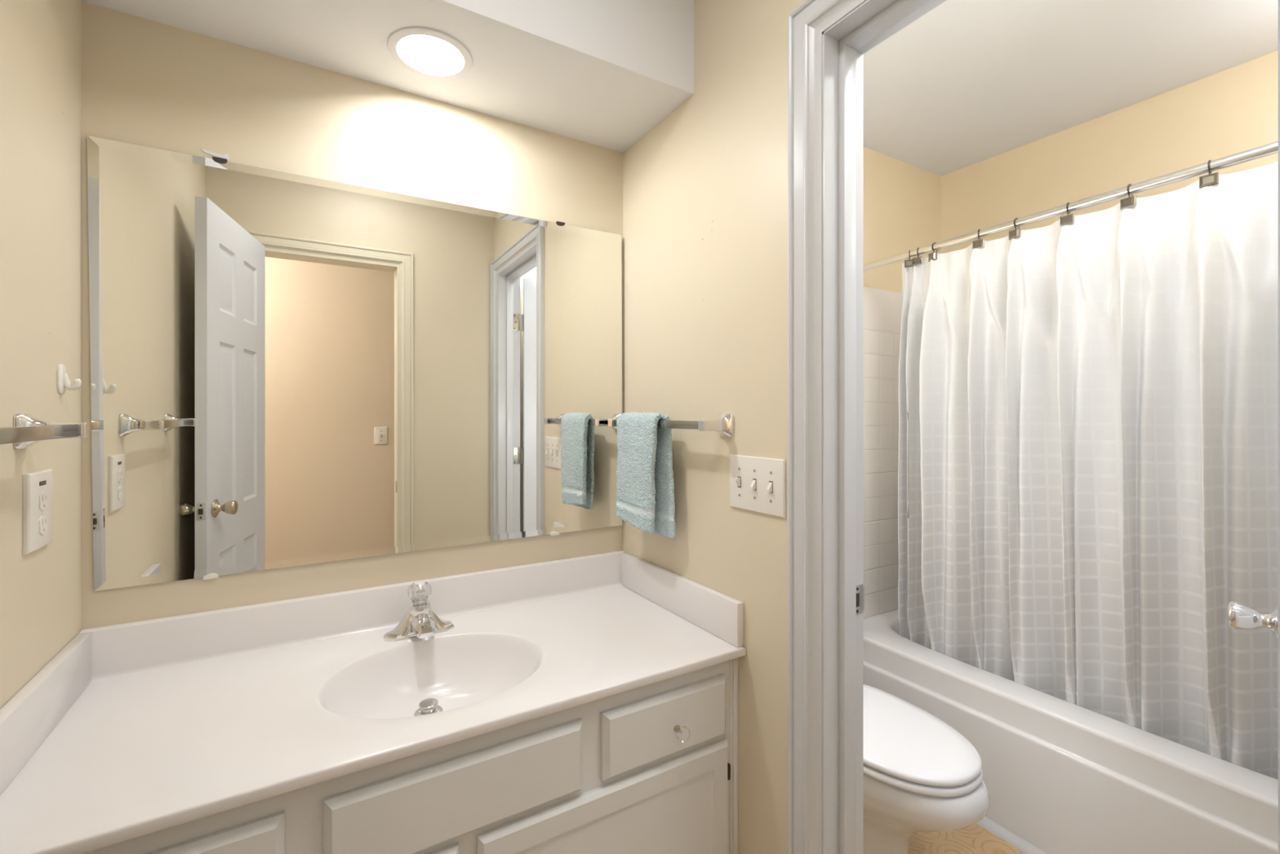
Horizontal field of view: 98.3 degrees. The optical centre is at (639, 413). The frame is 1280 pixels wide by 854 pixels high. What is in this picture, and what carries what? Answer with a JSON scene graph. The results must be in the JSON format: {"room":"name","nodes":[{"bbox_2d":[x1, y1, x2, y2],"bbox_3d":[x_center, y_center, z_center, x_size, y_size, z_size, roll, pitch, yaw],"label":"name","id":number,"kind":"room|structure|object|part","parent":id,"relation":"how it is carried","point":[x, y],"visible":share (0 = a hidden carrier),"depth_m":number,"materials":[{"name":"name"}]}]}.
{"room":"bathroom","nodes":[
{"label":"bathroom","id":0,"kind":"room"},
{"bbox_2d":[0,0,81,709],"bbox_3d":[-0.789,0.080,0.453,0.120,2.480,1.725,0,0,-31],"label":"wall","id":1,"kind":"structure","parent":0,"point":[41,40],"depth_m":0.92,"materials":[{"name":"beige paint"}]},
{"bbox_2d":[22,469,53,554],"bbox_3d":[-0.994,0.159,0.917,0.010,0.126,0.096,0,0,-31],"label":"wall outlet","id":2,"kind":"object","parent":1,"relation":"attached to","point":[37,486],"visible":1,"depth_m":0.90,"materials":[{"name":"white plastic"}]},
{"bbox_2d":[39,514,47,534],"bbox_3d":[-0.990,0.184,0.919,0.003,0.033,0.029,0,0,-31],"label":"receptacle","id":3,"kind":"object","parent":2,"relation":"attached to","point":[42,517],"depth_m":0.92,"materials":[{"name":"beige plastic"}]},
{"bbox_2d":[39,490,47,511],"bbox_3d":[-0.990,0.144,0.919,0.003,0.033,0.029,0,0,-31],"label":"receptacle","id":4,"kind":"object","parent":2,"relation":"attached to","point":[42,494],"depth_m":0.92,"materials":[{"name":"beige plastic"}]},
{"bbox_2d":[0,413,89,448],"bbox_3d":[-0.818,0.027,0.691,0.076,0.055,0.511,0,0,-31],"label":"towel bar","id":5,"kind":"object","parent":1,"relation":"attached to","point":[27,430],"visible":1,"depth_m":0.83,"materials":[{"name":"silver metal"}]},
{"bbox_2d":[57,364,81,393],"bbox_3d":[-1.044,-0.063,1.015,0.030,0.054,0.036,0,0,-31],"label":"hook","id":6,"kind":"object","parent":1,"relation":"attached to","point":[64,383],"visible":1,"depth_m":1.01,"materials":[{"name":"white plastic"}]},
{"bbox_2d":[81,0,693,152],"bbox_3d":[-0.487,-0.992,1.264,1.238,0.337,0.374,0,0,-31],"label":"ceiling","id":7,"kind":"structure","parent":0,"point":[605,73],"depth_m":1.29,"materials":[{"name":"white paint"}]},
{"bbox_2d":[386,26,472,79],"bbox_3d":[-0.479,-0.836,1.269,0.183,0.034,0.183,0,0,-31],"label":"recessed light","id":8,"kind":"object","parent":7,"relation":"in","point":[430,53],"visible":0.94,"depth_m":1.28,"materials":[{"name":"white glass"}]},
{"bbox_2d":[81,0,940,630],"bbox_3d":[0.194,0.080,1.976,3.140,2.480,0.138,0,0,-31],"label":"wall","id":9,"kind":"structure","parent":0,"point":[146,82],"depth_m":1.34,"materials":[{"name":"beige paint"}]},
{"bbox_2d":[201,148,229,160],"bbox_3d":[-0.931,-0.568,1.214,0.051,0.016,0.002,0,0,-31],"label":"mirror clip","id":10,"kind":"object","parent":9,"relation":"attached to","point":[225,156],"visible":1,"depth_m":1.22,"materials":[{"name":"white paint"}]},
{"bbox_2d":[79,550,625,684],"bbox_3d":[-0.574,0.481,1.409,1.235,0.102,0.036,0,0,-31],"label":"backsplash","id":11,"kind":"structure","parent":9,"relation":"attached to","point":[126,650],"depth_m":1.29,"materials":[{"name":"stone"}]},
{"bbox_2d":[86,135,622,591],"bbox_3d":[-0.579,-0.102,1.418,1.220,0.920,0.014,0,0,-31],"label":"wall mirror","id":12,"kind":"object","parent":9,"relation":"attached to","point":[287,369],"visible":1,"depth_m":1.32,"materials":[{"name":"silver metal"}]},
{"bbox_2d":[863,141,1278,271],"bbox_3d":[1.284,-0.621,1.692,0.052,0.070,1.538,0,0,-29],"label":"curtain rod","id":13,"kind":"object","parent":9,"relation":"attached to","point":[1268,149],"visible":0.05,"depth_m":1.60,"materials":[{"name":"silver metal"}]},
{"bbox_2d":[904,249,913,267],"bbox_3d":[1.040,-0.598,2.137,0.034,0.068,0.037,0,0,30],"label":"curtain hook","id":14,"kind":"object","parent":13,"relation":"hanging from","point":[908,263],"visible":0.8,"depth_m":2.12,"materials":[{"name":"grey metal"}]},
{"bbox_2d":[912,247,922,265],"bbox_3d":[1.058,-0.598,2.105,0.034,0.068,0.037,0,0,39],"label":"curtain hook","id":15,"kind":"object","parent":13,"relation":"hanging from","point":[917,260],"visible":0.82,"depth_m":2.09,"materials":[{"name":"grey metal"}]},
{"bbox_2d":[928,242,937,262],"bbox_3d":[1.089,-0.599,2.046,0.037,0.068,0.034,0,0,-21],"label":"curtain hook","id":16,"kind":"object","parent":13,"relation":"hanging from","point":[933,255],"visible":0.84,"depth_m":2.04,"materials":[{"name":"grey metal"}]},
{"bbox_2d":[973,229,984,248],"bbox_3d":[1.167,-0.601,1.904,0.037,0.068,0.034,0,0,-44],"label":"curtain hook","id":17,"kind":"object","parent":13,"relation":"hanging from","point":[980,243],"visible":0.8,"depth_m":1.89,"materials":[{"name":"grey metal"}]},
{"bbox_2d":[1008,217,1020,239],"bbox_3d":[1.224,-0.602,1.799,0.037,0.068,0.034,0,0,-24],"label":"curtain hook","id":18,"kind":"object","parent":13,"relation":"hanging from","point":[1015,233],"visible":0.87,"depth_m":1.79,"materials":[{"name":"grey metal"}]},
{"bbox_2d":[1060,202,1074,226],"bbox_3d":[1.293,-0.604,1.672,0.037,0.068,0.034,0,0,-37],"label":"curtain hook","id":19,"kind":"object","parent":13,"relation":"hanging from","point":[1068,219],"visible":0.85,"depth_m":1.66,"materials":[{"name":"grey metal"}]},
{"bbox_2d":[897,160,1278,779],"bbox_3d":[1.370,0.220,1.681,0.258,1.649,1.333,0,0,-31],"label":"shower curtain","id":20,"kind":"object","parent":19,"relation":"hanging from","point":[1088,457],"visible":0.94,"depth_m":1.65,"materials":[{"name":"white fabric"}]},
{"bbox_2d":[1120,183,1136,209],"bbox_3d":[1.364,-0.606,1.542,0.037,0.068,0.034,0,0,-27],"label":"curtain hook","id":21,"kind":"object","parent":13,"relation":"hanging from","point":[1130,202],"visible":0.91,"depth_m":1.53,"materials":[{"name":"grey metal"}]},
{"bbox_2d":[1199,160,1218,188],"bbox_3d":[1.441,-0.608,1.400,0.037,0.068,0.034,0,0,-34],"label":"curtain hook","id":22,"kind":"object","parent":13,"relation":"hanging from","point":[1212,179],"visible":1,"depth_m":1.39,"materials":[{"name":"grey metal"}]},
{"bbox_2d":[622,0,805,853],"bbox_3d":[0.370,0.080,1.155,0.115,2.480,1.725,0,0,-31],"label":"wall","id":23,"kind":"structure","parent":0,"point":[705,188],"depth_m":1.32,"materials":[{"name":"beige paint"}]},
{"bbox_2d":[608,413,733,436],"bbox_3d":[0.057,0.027,1.487,0.076,0.055,0.500,0,0,-31],"label":"towel bar","id":24,"kind":"object","parent":23,"relation":"attached to","point":[723,424],"visible":0.68,"depth_m":1.30,"materials":[{"name":"silver metal"}]},
{"bbox_2d":[615,412,675,538],"bbox_3d":[0.011,0.160,1.516,0.073,0.330,0.224,0,0,-31],"label":"hand towel","id":25,"kind":"object","parent":24,"relation":"hanging from","point":[645,486],"visible":1,"depth_m":1.47,"materials":[{"name":"blue fabric"}]},
{"bbox_2d":[729,453,786,518],"bbox_3d":[0.252,0.156,1.224,0.016,0.122,0.173,0,0,-31],"label":"light switch","id":26,"kind":"object","parent":23,"relation":"attached to","point":[757,484],"visible":1,"depth_m":1.21,"materials":[{"name":"white plastic"}]},
{"bbox_2d":[787,0,946,853],"bbox_3d":[0.559,0.254,0.844,0.159,2.131,0.752,0,0,-31],"label":"trim","id":27,"kind":"structure","parent":23,"relation":"attached to","point":[828,40],"depth_m":1.08,"materials":[{"name":"white paint"}]},
{"bbox_3d":[0.500,0.254,0.808,0.022,2.131,0.752,0,0,-31],"label":"casing","id":28,"kind":"part","parent":27,"relation":"part of","materials":[{"name":"white paint"}]},
{"bbox_3d":[0.443,0.375,1.122,0.032,0.059,0.006,0,0,-31],"label":"strike plate","id":29,"kind":"part","parent":27,"relation":"part of","materials":[{"name":"silver metal"}]},
{"bbox_2d":[1227,0,1279,853],"bbox_3d":[0.983,0.291,0.828,0.592,2.033,0.164,0,0,-41],"label":"door","id":30,"kind":"structure","parent":23,"relation":"in","point":[1240,615],"depth_m":0.66,"materials":[{"name":"white paint"}]},
{"bbox_3d":[1.123,0.375,1.014,0.064,0.064,0.064,0,0,-41],"label":"knob","id":31,"kind":"part","parent":30,"relation":"part of","materials":[{"name":"silver metal"}]},
{"bbox_2d":[907,822,1026,853],"bbox_3d":[0.539,1.370,1.291,3.260,0.100,1.668,0,0,-31],"label":"floor","id":32,"kind":"structure","parent":0,"point":[974,838],"depth_m":1.70,"materials":[{"name":"wood"}]},
{"bbox_2d":[81,657,738,853],"bbox_3d":[-0.430,0.934,1.170,1.238,0.772,0.594,0,0,-31],"label":"vanity cabinet","id":33,"kind":"object","parent":32,"relation":"on","point":[652,768],"visible":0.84,"depth_m":1.02,"materials":[{"name":"white wood"}]},
{"bbox_3d":[-0.655,0.657,0.736,0.308,0.134,0.018,0,0,-31],"label":"drawer","id":34,"kind":"part","parent":33,"relation":"part of","materials":[{"name":"white wood"}]},
{"bbox_2d":[0,550,746,853],"bbox_3d":[-0.436,0.538,1.180,1.236,0.216,0.571,0,0,-31],"label":"countertop","id":35,"kind":"structure","parent":33,"relation":"on","point":[131,730],"depth_m":1.11,"materials":[{"name":"stone"}]},
{"bbox_2d":[383,580,454,641],"bbox_3d":[-0.517,0.468,1.314,0.158,0.122,0.122,0,0,-31],"label":"faucet","id":36,"kind":"object","parent":35,"relation":"on","point":[420,621],"visible":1,"depth_m":1.32,"materials":[{"name":"silver metal"}]},
{"bbox_3d":[-0.534,0.523,1.342,0.158,0.012,0.054,0,0,-31],"label":"plate","id":37,"kind":"part","parent":36,"relation":"part of","materials":[{"name":"silver metal"}]},
{"bbox_3d":[-0.534,0.434,1.342,0.053,0.046,0.055,0,0,-31],"label":"handle knob","id":38,"kind":"part","parent":36,"relation":"part of","materials":[{"name":"clear plastic"}]},
{"bbox_3d":[-0.508,0.498,1.299,0.052,0.038,0.088,0,0,-31],"label":"spout","id":39,"kind":"part","parent":36,"relation":"part of","materials":[{"name":"silver metal"}]},
{"bbox_2d":[413,697,443,715],"bbox_3d":[-0.456,0.636,1.195,0.059,0.028,0.059,0,0,-31],"label":"sink drain","id":40,"kind":"object","parent":35,"relation":"in","point":[427,706],"visible":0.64,"depth_m":1.19,"materials":[{"name":"silver metal"}]},
{"bbox_3d":[-0.548,0.971,0.801,0.560,0.468,0.018,0,0,-31],"label":"cabinet door","id":41,"kind":"part","parent":33,"relation":"part of","materials":[{"name":"white wood"}]},
{"bbox_3d":[-0.042,0.971,1.107,0.561,0.468,0.018,0,0,-31],"label":"cabinet door","id":42,"kind":"part","parent":33,"relation":"part of","materials":[{"name":"white wood"}]},
{"bbox_3d":[0.061,0.657,1.169,0.312,0.134,0.018,0,0,-31],"label":"drawer","id":43,"kind":"part","parent":33,"relation":"part of","materials":[{"name":"white wood"}]},
{"bbox_3d":[0.087,0.664,1.153,0.030,0.030,0.028,0,0,-31],"label":"drawer knob","id":44,"kind":"part","parent":33,"relation":"part of","materials":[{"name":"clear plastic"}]},
{"bbox_2d":[863,684,990,853],"bbox_3d":[0.616,0.932,1.695,0.470,0.775,0.832,0,0,-31],"label":"toilet","id":45,"kind":"object","parent":32,"relation":"on","point":[921,774],"visible":0.45,"depth_m":1.42,"materials":[{"name":"white ceramic"}]},
{"bbox_3d":[0.692,0.892,1.569,0.372,0.023,0.490,0,0,-31],"label":"lid","id":46,"kind":"part","parent":45,"relation":"part of","materials":[{"name":"white plastic"}]},
{"bbox_3d":[0.694,0.917,1.566,0.374,0.019,0.487,0,0,-31],"label":"seat","id":47,"kind":"part","parent":45,"relation":"part of","materials":[{"name":"white plastic"}]},
{"bbox_3d":[0.628,1.125,1.674,0.400,0.390,0.783,0,0,-31],"label":"bowl","id":48,"kind":"part","parent":45,"relation":"part of","materials":[{"name":"white ceramic"}]},
{"bbox_2d":[863,608,1278,853],"bbox_3d":[1.537,1.104,1.844,0.778,0.432,1.544,0,0,-31],"label":"bathtub","id":49,"kind":"object","parent":32,"relation":"on","point":[1062,776],"visible":0.59,"depth_m":1.59,"materials":[{"name":"white ceramic"}]},
{"bbox_2d":[863,286,902,618],"bbox_3d":[1.537,0.167,1.845,0.778,1.439,1.546,0,0,-31],"label":"tub surround","id":50,"kind":"object","parent":49,"relation":"on","point":[882,308],"visible":0.08,"depth_m":2.46,"materials":[{"name":"white tile"}]},
{"bbox_2d":[976,816,1048,853],"bbox_3d":[1.195,1.310,1.629,0.028,0.020,1.530,0,0,-31],"label":"trim","id":51,"kind":"structure","parent":49,"relation":"attached to","point":[1011,837],"depth_m":1.71,"materials":[{"name":"grey wood"}]},
{"bbox_2d":[863,0,1278,176],"bbox_3d":[0.315,-1.210,0.522,4.440,0.100,2.750,0,0,-31],"label":"ceiling","id":52,"kind":"structure","parent":0,"point":[965,83],"depth_m":1.85,"materials":[{"name":"white paint"}]},
{"bbox_2d":[940,50,1278,253],"bbox_3d":[1.913,0.080,2.072,0.100,2.480,1.546,0,0,-31],"label":"wall","id":53,"kind":"structure","parent":0,"point":[1233,110],"depth_m":2.10,"materials":[{"name":"beige paint"}]}
]}

